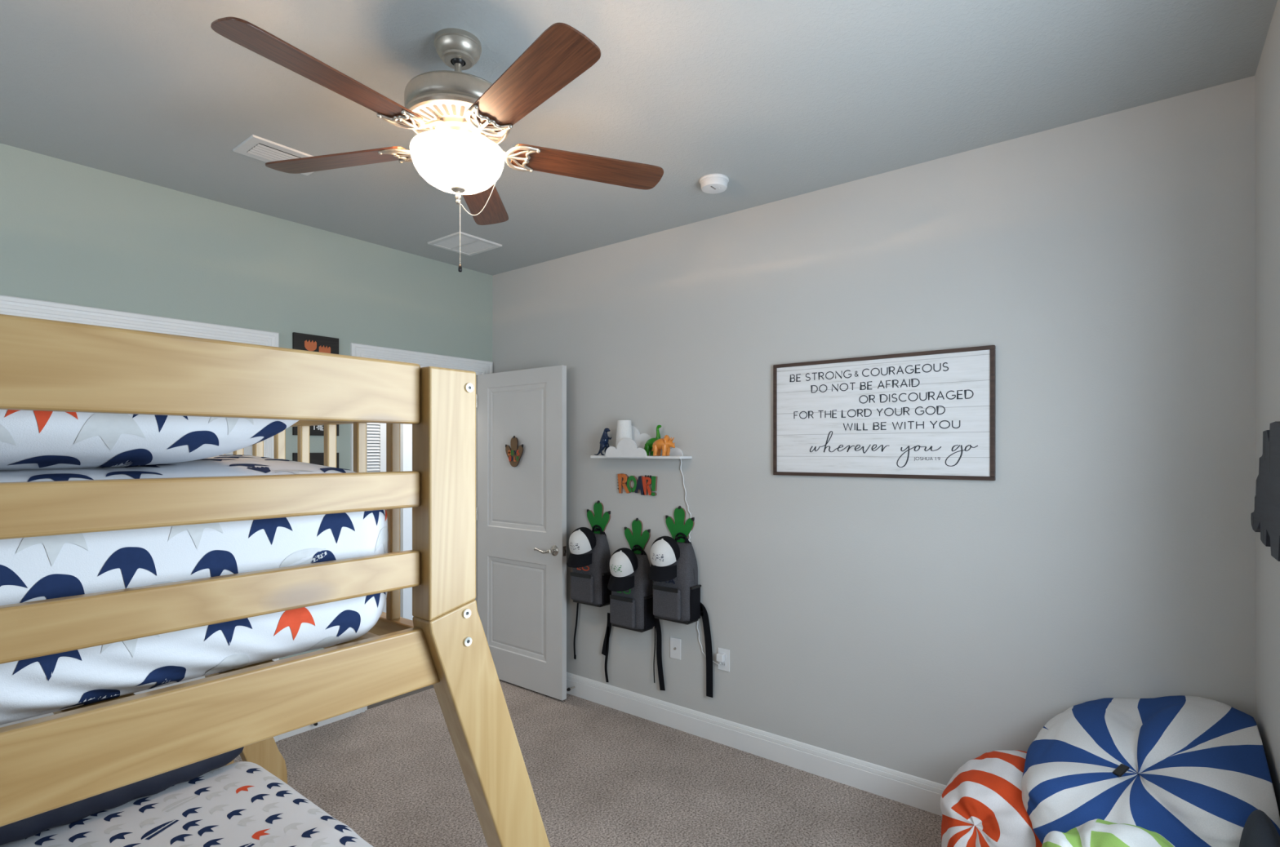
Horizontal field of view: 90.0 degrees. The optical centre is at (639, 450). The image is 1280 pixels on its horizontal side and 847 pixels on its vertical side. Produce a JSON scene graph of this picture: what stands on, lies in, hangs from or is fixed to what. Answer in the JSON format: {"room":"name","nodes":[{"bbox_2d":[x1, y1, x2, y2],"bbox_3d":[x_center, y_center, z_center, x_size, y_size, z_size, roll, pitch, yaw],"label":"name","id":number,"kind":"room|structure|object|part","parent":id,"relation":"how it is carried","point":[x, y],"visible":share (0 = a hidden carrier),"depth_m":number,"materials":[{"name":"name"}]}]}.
{"room":"bedroom","nodes":[
{"label":"bedroom","id":0,"kind":"room"},
{"bbox_2d":[0,142,492,660],"bbox_3d":[-2.580,0.199,2.614,0.110,2.856,4.863,0,0,38],"label":"wall","id":1,"kind":"structure","parent":0,"point":[71,233],"depth_m":3.15,"materials":[{"name":"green paint"}]},
{"bbox_2d":[0,445,251,728],"bbox_3d":[-2.469,0.500,2.769,0.065,2.034,1.485,0,0,38],"label":"door","id":2,"kind":"structure","parent":1,"relation":"in","point":[247,451],"depth_m":3.02,"materials":[{"name":"paint"}]},
{"bbox_2d":[0,294,279,742],"bbox_3d":[-2.419,0.454,2.715,0.020,2.147,1.668,0,0,38],"label":"trim","id":3,"kind":"structure","parent":1,"relation":"attached to","point":[9,305],"depth_m":2.89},
{"bbox_2d":[292,332,338,354],"bbox_3d":[-1.782,-0.520,3.525,0.018,0.228,0.245,0,0,38],"label":"wall plaque","id":4,"kind":"object","parent":1,"relation":"attached to","point":[300,341],"visible":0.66,"depth_m":3.51,"materials":[{"name":"black wood"}]},
{"bbox_2d":[279,711,351,740],"bbox_3d":[-1.784,1.464,3.527,0.014,0.127,0.393,0,0,38],"label":"baseboard","id":5,"kind":"structure","parent":1,"relation":"attached to","point":[310,727],"depth_m":3.51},
{"bbox_2d":[292,453,338,468],"bbox_3d":[-1.783,0.126,3.525,0.017,0.228,0.245,0,0,38],"label":"wall plaque","id":6,"kind":"object","parent":1,"relation":"attached to","point":[314,458],"visible":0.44,"depth_m":3.52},
{"bbox_2d":[292,424,338,435],"bbox_3d":[-1.782,-0.196,3.525,0.018,0.228,0.245,0,0,38],"label":"wall plaque","id":7,"kind":"object","parent":1,"relation":"attached to","point":[318,430],"visible":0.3,"depth_m":3.52,"materials":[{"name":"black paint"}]},
{"bbox_2d":[350,342,493,716],"bbox_3d":[-1.347,0.454,4.079,0.020,2.147,1.015,0,0,38],"label":"trim","id":8,"kind":"structure","parent":1,"relation":"attached to","point":[425,359],"depth_m":3.98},
{"bbox_2d":[364,365,481,711],"bbox_3d":[-1.398,0.495,4.119,0.114,2.064,0.849,0,0,38],"label":"trim","id":9,"kind":"structure","parent":1,"relation":"attached to","point":[477,373],"depth_m":4.43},
{"bbox_2d":[475,365,566,701],"bbox_3d":[-0.798,0.499,4.119,0.832,2.032,0.095,0,0,38],"label":"door","id":10,"kind":"structure","parent":1,"relation":"in","point":[521,510],"depth_m":4.09,"materials":[{"name":"paint"}]},
{"bbox_2d":[505,435,523,466],"bbox_3d":[-0.810,0.006,4.120,0.166,0.202,0.012,0,0,38],"label":"door sign","id":11,"kind":"object","parent":10,"relation":"attached to","point":[514,454],"visible":1,"depth_m":4.11,"materials":[{"name":"brown wood"}]},
{"bbox_3d":[-0.579,0.612,3.922,0.166,0.066,0.058,0,0,38],"label":"handle","id":12,"kind":"part","parent":10,"relation":"part of","materials":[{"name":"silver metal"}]},
{"bbox_2d":[222,679,942,846],"bbox_3d":[-1.172,1.587,1.997,5.189,0.120,5.693,0,0,38],"label":"floor","id":13,"kind":"structure","parent":0,"point":[600,775],"depth_m":2.90,"materials":[{"name":"carpet"}]},
{"bbox_2d":[0,314,550,846],"bbox_3d":[-1.515,0.693,0.720,1.478,1.667,2.714,0,0,38],"label":"bunk bed","id":14,"kind":"object","parent":13,"relation":"on","point":[67,757],"visible":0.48,"depth_m":0.84,"materials":[{"name":"brown wood"}]},
{"bbox_2d":[0,761,373,846],"bbox_3d":[-1.510,1.106,0.717,1.362,0.267,2.483,0,0,38],"label":"mattress","id":15,"kind":"object","parent":14,"relation":"on","point":[242,804],"visible":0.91,"depth_m":1.70,"materials":[{"name":"white fabric"}]},
{"bbox_2d":[0,746,244,845],"bbox_3d":[-1.897,0.935,1.220,0.127,0.110,2.075,0,0,38],"label":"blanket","id":16,"kind":"object","parent":15,"relation":"on","point":[72,813],"visible":0.45,"depth_m":1.72,"materials":[{"name":"blue fabric"}]},
{"bbox_2d":[0,454,388,725],"bbox_3d":[-1.516,0.158,0.719,1.368,0.305,1.928,0,0,38],"label":"mattress","id":17,"kind":"object","parent":14,"relation":"on","point":[33,569],"visible":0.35,"depth_m":0.81,"materials":[{"name":"white fabric"}]},
{"bbox_2d":[0,409,298,471],"bbox_3d":[-0.871,-0.047,0.773,0.411,0.151,0.792,0,0,38],"label":"pillow","id":18,"kind":"object","parent":17,"relation":"on","point":[30,440],"visible":0.49,"depth_m":0.79,"materials":[{"name":"white fabric"}]},
{"bbox_3d":[-0.963,0.192,0.286,0.023,0.058,1.938,0,0,38],"label":"guard rail","id":19,"kind":"part","parent":14,"relation":"part of","materials":[{"name":"brown wood"}]},
{"bbox_3d":[-0.963,0.063,0.286,0.023,0.058,1.938,0,0,38],"label":"guard rail","id":20,"kind":"part","parent":14,"relation":"part of","materials":[{"name":"brown wood"}]},
{"bbox_3d":[-0.963,-0.092,0.286,0.023,0.098,1.938,0,0,38],"label":"guard rail","id":21,"kind":"part","parent":14,"relation":"part of","materials":[{"name":"brown wood"}]},
{"bbox_3d":[-0.963,0.339,0.286,0.023,0.098,2.012,0,0,38],"label":"rail","id":22,"kind":"part","parent":14,"relation":"part of","materials":[{"name":"brown wood"}]},
{"bbox_3d":[-1.355,0.891,2.073,0.052,1.270,0.387,0,0,38],"label":"leg","id":23,"kind":"part","parent":14,"relation":"part of","materials":[{"name":"brown wood"}]},
{"bbox_3d":[-0.895,-0.094,1.508,1.368,0.082,0.030,0,0,38],"label":"rail","id":24,"kind":"part","parent":14,"relation":"part of","materials":[{"name":"brown wood"}]},
{"bbox_3d":[-0.895,0.345,1.508,1.368,0.086,0.030,0,0,38],"label":"rail","id":25,"kind":"part","parent":14,"relation":"part of","materials":[{"name":"brown wood"}]},
{"bbox_3d":[-0.330,0.069,1.080,0.052,0.411,0.093,0,0,38],"label":"post","id":26,"kind":"part","parent":14,"relation":"part of","materials":[{"name":"brown wood"}]},
{"bbox_3d":[-0.238,0.891,1.196,0.052,1.270,0.387,0,0,38],"label":"leg","id":27,"kind":"part","parent":14,"relation":"part of","materials":[{"name":"brown wood"}]},
{"bbox_2d":[940,750,1042,846],"bbox_3d":[1.328,1.296,2.123,0.592,0.457,0.686,0,0,38],"label":"bean bag","id":28,"kind":"object","parent":13,"relation":"on","point":[982,806],"visible":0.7,"depth_m":2.06,"materials":[{"name":"orange fabric"}]},
{"bbox_2d":[1041,819,1174,846],"bbox_3d":[1.193,1.236,1.568,0.399,0.578,0.511,0,0,38],"label":"bean bag","id":29,"kind":"object","parent":13,"relation":"on","point":[1095,833],"visible":1,"depth_m":1.61,"materials":[{"name":"green fabric"}]},
{"bbox_2d":[1021,695,1279,846],"bbox_3d":[1.502,0.976,1.950,0.588,0.322,0.827,0,0,38],"label":"bean bag","id":30,"kind":"object","parent":13,"relation":"on","point":[1190,771],"visible":0.97,"depth_m":1.88,"materials":[{"name":"blue fabric"}]},
{"bbox_2d":[1239,809,1279,846],"bbox_3d":[1.369,1.182,1.392,0.100,0.690,0.380,0,0,38],"label":"floor cushion","id":31,"kind":"object","parent":13,"relation":"on","point":[1259,831],"visible":1,"depth_m":1.43,"materials":[{"name":"grey fabric"}]},
{"bbox_2d":[0,0,1277,275],"bbox_3d":[-1.432,-1.279,1.788,5.339,0.100,5.043,0,0,38],"label":"ceiling","id":32,"kind":"structure","parent":0,"point":[781,100],"depth_m":2.17,"materials":[{"name":"grey paint"}]},
{"bbox_2d":[232,134,314,175],"bbox_3d":[-1.491,-1.223,2.666,0.199,0.012,0.299,0,0,38],"label":"ceiling vent","id":33,"kind":"object","parent":32,"relation":"in","point":[255,147],"visible":0.61,"depth_m":2.61,"materials":[{"name":"white metal"}]},
{"bbox_2d":[210,16,663,271],"bbox_3d":[-0.556,-0.884,1.891,1.271,0.690,1.251,0,0,38],"label":"ceiling fan","id":34,"kind":"object","parent":32,"relation":"hanging from","point":[460,120],"visible":1,"depth_m":1.81,"materials":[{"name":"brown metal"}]},
{"bbox_3d":[-0.769,-0.920,1.578,0.131,0.030,0.498,0,0,32],"label":"blade","id":35,"kind":"part","parent":34,"relation":"part of","materials":[{"name":"brown wood"}]},
{"bbox_3d":[-0.949,-0.920,2.030,0.498,0.030,0.131,0,0,14],"label":"blade","id":36,"kind":"part","parent":34,"relation":"part of","materials":[{"name":"brown wood"}]},
{"bbox_3d":[-0.548,-0.845,1.928,0.274,0.112,0.274,0,0,38],"label":"lamp shade","id":37,"kind":"part","parent":34,"relation":"part of","materials":[{"name":"white glass"}]},
{"bbox_3d":[-0.542,-0.668,1.928,0.002,0.212,0.003,0,0,38],"label":"pull chain","id":38,"kind":"part","parent":34,"relation":"part of","materials":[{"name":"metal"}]},
{"bbox_3d":[-0.542,-0.550,1.928,0.012,0.024,0.012,0,0,38],"label":"pull knob","id":39,"kind":"part","parent":34,"relation":"part of","materials":[{"name":"black plastic"}]},
{"bbox_3d":[-0.473,-0.796,1.924,0.135,0.181,0.007,0,0,-2],"label":"pull chain","id":40,"kind":"part","parent":34,"relation":"part of","materials":[{"name":"metal"}]},
{"bbox_3d":[-0.575,-0.920,2.342,0.131,0.030,0.498,0,0,-4],"label":"blade","id":41,"kind":"part","parent":34,"relation":"part of","materials":[{"name":"brown wood"}]},
{"bbox_3d":[-0.283,-0.920,1.610,0.131,0.030,0.498,0,0,-40],"label":"blade","id":42,"kind":"part","parent":34,"relation":"part of","materials":[{"name":"brown wood"}]},
{"bbox_3d":[-0.163,-0.920,2.082,0.498,0.030,0.131,0,0,-22],"label":"blade","id":43,"kind":"part","parent":34,"relation":"part of","materials":[{"name":"brown wood"}]},
{"bbox_2d":[427,231,502,256],"bbox_3d":[-1.039,-1.224,3.800,0.312,0.010,0.303,0,0,38],"label":"ceiling vent","id":44,"kind":"object","parent":32,"relation":"in","point":[470,245],"visible":0.98,"depth_m":3.78,"materials":[{"name":"white metal"}]},
{"bbox_2d":[435,235,476,248],"bbox_3d":[-1.080,-1.224,3.747,0.267,0.005,0.118,0,0,38],"label":"grille","id":45,"kind":"object","parent":44,"relation":"attached to","point":[453,242],"depth_m":3.75,"materials":[{"name":"white metal"}]},
{"bbox_2d":[453,240,494,253],"bbox_3d":[-0.997,-1.224,3.852,0.267,0.005,0.118,0,0,38],"label":"grille","id":46,"kind":"object","parent":44,"relation":"attached to","point":[473,246],"depth_m":3.85,"materials":[{"name":"white metal"}]},
{"bbox_2d":[699,173,728,193],"bbox_3d":[0.336,-1.206,2.905,0.134,0.047,0.134,0,0,38],"label":"smoke detector","id":47,"kind":"object","parent":32,"relation":"attached to","point":[710,183],"visible":1,"depth_m":2.87,"materials":[{"name":"white plastic"}]},
{"bbox_3d":[0.336,-1.224,2.905,0.134,0.010,0.134,0,0,38],"label":"plate","id":48,"kind":"part","parent":47,"relation":"part of","materials":[{"name":"white plastic"}]},
{"bbox_2d":[492,75,1254,785],"bbox_3d":[0.538,0.199,3.332,4.148,2.856,0.120,0,0,38],"label":"wall","id":49,"kind":"structure","parent":0,"point":[923,628],"depth_m":2.66,"materials":[{"name":"paint"}]},
{"bbox_2d":[566,686,575,691],"bbox_3d":[-0.426,1.472,3.957,0.021,0.021,0.060,0,0,38],"label":"door stop","id":50,"kind":"object","parent":49,"relation":"attached to","point":[573,687],"visible":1,"depth_m":3.94,"materials":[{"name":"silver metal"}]},
{"bbox_2d":[566,524,612,659],"bbox_3d":[-0.346,0.870,3.795,0.323,0.846,0.257,0,0,38],"label":"backpack","id":51,"kind":"object","parent":49,"relation":"attached to","point":[588,584],"depth_m":3.73,"materials":[{"name":"grey fabric"}]},
{"bbox_3d":[-0.362,0.534,3.723,0.145,0.137,0.069,0,0,24],"label":"crown","id":52,"kind":"part","parent":51,"relation":"part of","materials":[{"name":"white fabric"}]},
{"bbox_3d":[-0.344,0.562,3.763,0.167,0.218,0.208,0,0,38],"label":"baseball cap","id":53,"kind":"part","parent":51,"relation":"part of","materials":[{"name":"white fabric"}]},
{"bbox_3d":[-0.257,0.516,3.862,0.149,0.136,0.041,0,0,38],"label":"carry handle","id":54,"kind":"part","parent":51,"relation":"part of","materials":[{"name":"black fabric"}]},
{"bbox_3d":[-0.190,0.721,3.746,0.018,0.012,0.089,0,0,38],"label":"pocket trim","id":55,"kind":"part","parent":51,"relation":"part of","materials":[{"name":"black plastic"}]},
{"bbox_2d":[586,500,610,533],"bbox_3d":[-0.260,0.407,3.854,0.183,0.208,0.044,0,0,38],"label":"wall hook","id":56,"kind":"object","parent":49,"relation":"attached to","point":[598,518],"visible":0.95,"depth_m":3.86,"materials":[{"name":"green paint"}]},
{"bbox_2d":[601,545,655,683],"bbox_3d":[-0.133,0.960,3.627,0.403,0.840,0.257,0,0,38],"label":"backpack","id":57,"kind":"object","parent":49,"relation":"attached to","point":[632,609],"depth_m":3.54,"materials":[{"name":"grey fabric"}]},
{"bbox_3d":[-0.114,0.627,3.528,0.145,0.137,0.069,0,0,24],"label":"crown","id":58,"kind":"part","parent":57,"relation":"part of","materials":[{"name":"white fabric"}]},
{"bbox_3d":[-0.096,0.655,3.568,0.167,0.218,0.208,0,0,38],"label":"baseball cap","id":59,"kind":"part","parent":57,"relation":"part of","materials":[{"name":"white fabric"}]},
{"bbox_3d":[-0.013,0.608,3.671,0.149,0.136,0.041,0,0,38],"label":"carry handle","id":60,"kind":"part","parent":57,"relation":"part of","materials":[{"name":"black fabric"}]},
{"bbox_3d":[0.054,0.813,3.554,0.018,0.012,0.089,0,0,38],"label":"pocket trim","id":61,"kind":"part","parent":57,"relation":"part of","materials":[{"name":"black fabric"}]},
{"bbox_2d":[617,473,657,496],"bbox_3d":[-0.020,0.196,3.683,0.289,0.121,0.015,0,0,38],"label":"word sign","id":62,"kind":"object","parent":49,"relation":"attached to","point":[642,484],"visible":1,"depth_m":3.66,"materials":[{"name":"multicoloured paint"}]},
{"bbox_2d":[624,518,650,554],"bbox_3d":[-0.026,0.493,3.670,0.183,0.208,0.044,0,0,38],"label":"wall hook","id":63,"kind":"object","parent":49,"relation":"attached to","point":[634,538],"visible":0.98,"depth_m":3.68,"materials":[{"name":"green paint"}]},
{"bbox_2d":[590,426,692,458],"bbox_3d":[-0.008,-0.051,3.603,0.636,0.190,0.126,0,0,38],"label":"shelf","id":64,"kind":"object","parent":49,"relation":"attached to","point":[627,448],"visible":0.73,"depth_m":3.59,"materials":[{"name":"white paint"}]},
{"bbox_2d":[594,427,611,455],"bbox_3d":[-0.222,-0.051,3.758,0.124,0.161,0.059,0,0,38],"label":"dinosaur","id":65,"kind":"object","parent":64,"relation":"on","point":[604,440],"visible":0.94,"depth_m":3.73,"materials":[{"name":"blue plastic"}]},
{"bbox_2d":[615,420,632,448],"bbox_3d":[-0.090,-0.072,3.666,0.104,0.204,0.104,0,0,38],"label":"lamp","id":66,"kind":"object","parent":64,"relation":"on","point":[624,430],"visible":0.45,"depth_m":3.63,"materials":[{"name":"white plastic"}]},
{"bbox_2d":[644,425,661,456],"bbox_3d":[0.064,-0.056,3.567,0.147,0.172,0.062,0,0,44],"label":"dinosaur","id":67,"kind":"object","parent":64,"relation":"on","point":[648,446],"visible":0.65,"depth_m":3.54,"materials":[{"name":"green plastic"}]},
{"bbox_2d":[651,435,675,456],"bbox_3d":[0.126,-0.027,3.463,0.151,0.115,0.064,0,0,35],"label":"dinosaur","id":68,"kind":"object","parent":64,"relation":"on","point":[664,444],"visible":1,"depth_m":3.44,"materials":[{"name":"orange plastic"}]},
{"bbox_2d":[680,458,719,666],"bbox_3d":[0.321,0.573,3.416,0.262,1.092,0.027,0,0,44],"label":"power cord","id":69,"kind":"object","parent":64,"relation":"hanging from","point":[680,459],"visible":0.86,"depth_m":3.46,"materials":[{"name":"white plastic"}]},
{"bbox_2d":[670,637,680,660],"bbox_3d":[0.193,1.090,3.519,0.072,0.114,0.013,0,0,38],"label":"plate","id":70,"kind":"object","parent":49,"relation":"attached to","point":[675,643],"visible":1,"depth_m":3.52,"materials":[{"name":"white plastic"}]},
{"bbox_2d":[665,506,694,542],"bbox_3d":[0.208,0.407,3.486,0.183,0.208,0.044,0,0,38],"label":"wall hook","id":71,"kind":"object","parent":49,"relation":"attached to","point":[679,526],"visible":0.94,"depth_m":3.49,"materials":[{"name":"green paint"}]},
{"bbox_2d":[648,533,712,697],"bbox_3d":[0.167,0.890,3.392,0.391,0.889,0.257,0,0,38],"label":"backpack","id":72,"kind":"object","parent":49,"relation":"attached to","point":[677,600],"depth_m":3.36,"materials":[{"name":"grey fabric"}]},
{"bbox_3d":[0.110,0.537,3.352,0.145,0.137,0.069,0,0,24],"label":"crown","id":73,"kind":"part","parent":72,"relation":"part of","materials":[{"name":"white fabric"}]},
{"bbox_3d":[0.128,0.565,3.392,0.167,0.218,0.208,0,0,38],"label":"baseball cap","id":74,"kind":"part","parent":72,"relation":"part of","materials":[{"name":"white fabric"}]},
{"bbox_3d":[0.225,0.514,3.484,0.149,0.136,0.041,0,0,38],"label":"carry handle","id":75,"kind":"part","parent":72,"relation":"part of","materials":[{"name":"black fabric"}]},
{"bbox_3d":[0.292,0.719,3.367,0.018,0.012,0.089,0,0,38],"label":"pocket trim","id":76,"kind":"part","parent":72,"relation":"part of","materials":[{"name":"black fabric"}]},
{"bbox_2d":[717,648,729,672],"bbox_3d":[0.435,1.090,3.332,0.072,0.114,0.008,0,0,38],"label":"outlet","id":77,"kind":"object","parent":49,"relation":"attached to","point":[725,666],"visible":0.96,"depth_m":3.33,"materials":[{"name":"white plastic"}]},
{"bbox_2d":[715,653,724,664],"bbox_3d":[0.418,1.082,3.324,0.040,0.052,0.026,0,0,38],"label":"plug adapter","id":78,"kind":"object","parent":77,"relation":"attached to","point":[720,658],"visible":1,"depth_m":3.31,"materials":[{"name":"white plastic"}]},
{"bbox_2d":[720,653,726,667],"bbox_3d":[0.434,1.090,3.331,0.033,0.075,0.002,0,0,38],"label":"socket","id":79,"kind":"object","parent":77,"relation":"attached to","point":[723,664],"depth_m":3.33,"materials":[{"name":"white plastic"}]},
{"bbox_2d":[566,672,946,816],"bbox_3d":[0.485,1.464,3.289,3.878,0.127,0.014,0,0,38],"label":"baseboard","id":80,"kind":"structure","parent":49,"relation":"attached to","point":[913,791],"depth_m":3.15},
{"bbox_2d":[773,345,995,480],"bbox_3d":[1.038,-0.150,2.849,0.962,0.540,0.022,0,0,38],"label":"wall sign","id":81,"kind":"object","parent":49,"relation":"attached to","point":[926,415],"visible":1,"depth_m":2.80,"materials":[{"name":"white wood"}]},
{"bbox_2d":[1254,0,1279,817],"bbox_3d":[0.564,0.199,0.144,0.130,2.856,4.863,0,0,38],"label":"wall","id":82,"kind":"structure","parent":0,"point":[1267,77],"depth_m":1.89,"materials":[{"name":"paint"}]},
{"bbox_2d":[1250,421,1279,561],"bbox_3d":[1.618,0.100,1.617,0.026,0.345,0.862,0,0,38],"label":"plaque","id":83,"kind":"object","parent":82,"relation":"attached to","point":[1265,517],"visible":1,"depth_m":1.68,"materials":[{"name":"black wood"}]},
{"bbox_3d":[-2.479,0.199,4.550,0.120,2.856,3.293,0,0,38],"label":"wall","id":84,"kind":"structure","parent":0,"visible":0},
{"bbox_2d":[367,422,386,613],"bbox_3d":[-2.232,0.507,4.741,0.028,2.020,0.800,0,0,38],"label":"door","id":85,"kind":"structure","parent":84,"relation":"in","point":[376,432],"depth_m":4.97,"materials":[{"name":"paint"}]},
{"bbox_3d":[-2.227,0.491,4.738,0.012,1.805,0.640,0,0,38],"label":"louvre panel","id":86,"kind":"part","parent":85,"relation":"part of","materials":[{"name":"paint"}]},
{"bbox_3d":[-2.232,0.507,4.741,0.028,2.020,0.800,0,0,38],"label":"frame","id":87,"kind":"part","parent":85,"relation":"part of","materials":[{"name":"paint"}]},
{"bbox_2d":[400,423,413,620],"bbox_3d":[-1.886,0.477,5.175,0.040,2.100,0.090,0,0,38],"label":"trim","id":88,"kind":"structure","parent":84,"relation":"attached to","point":[406,430],"depth_m":5.15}
]}

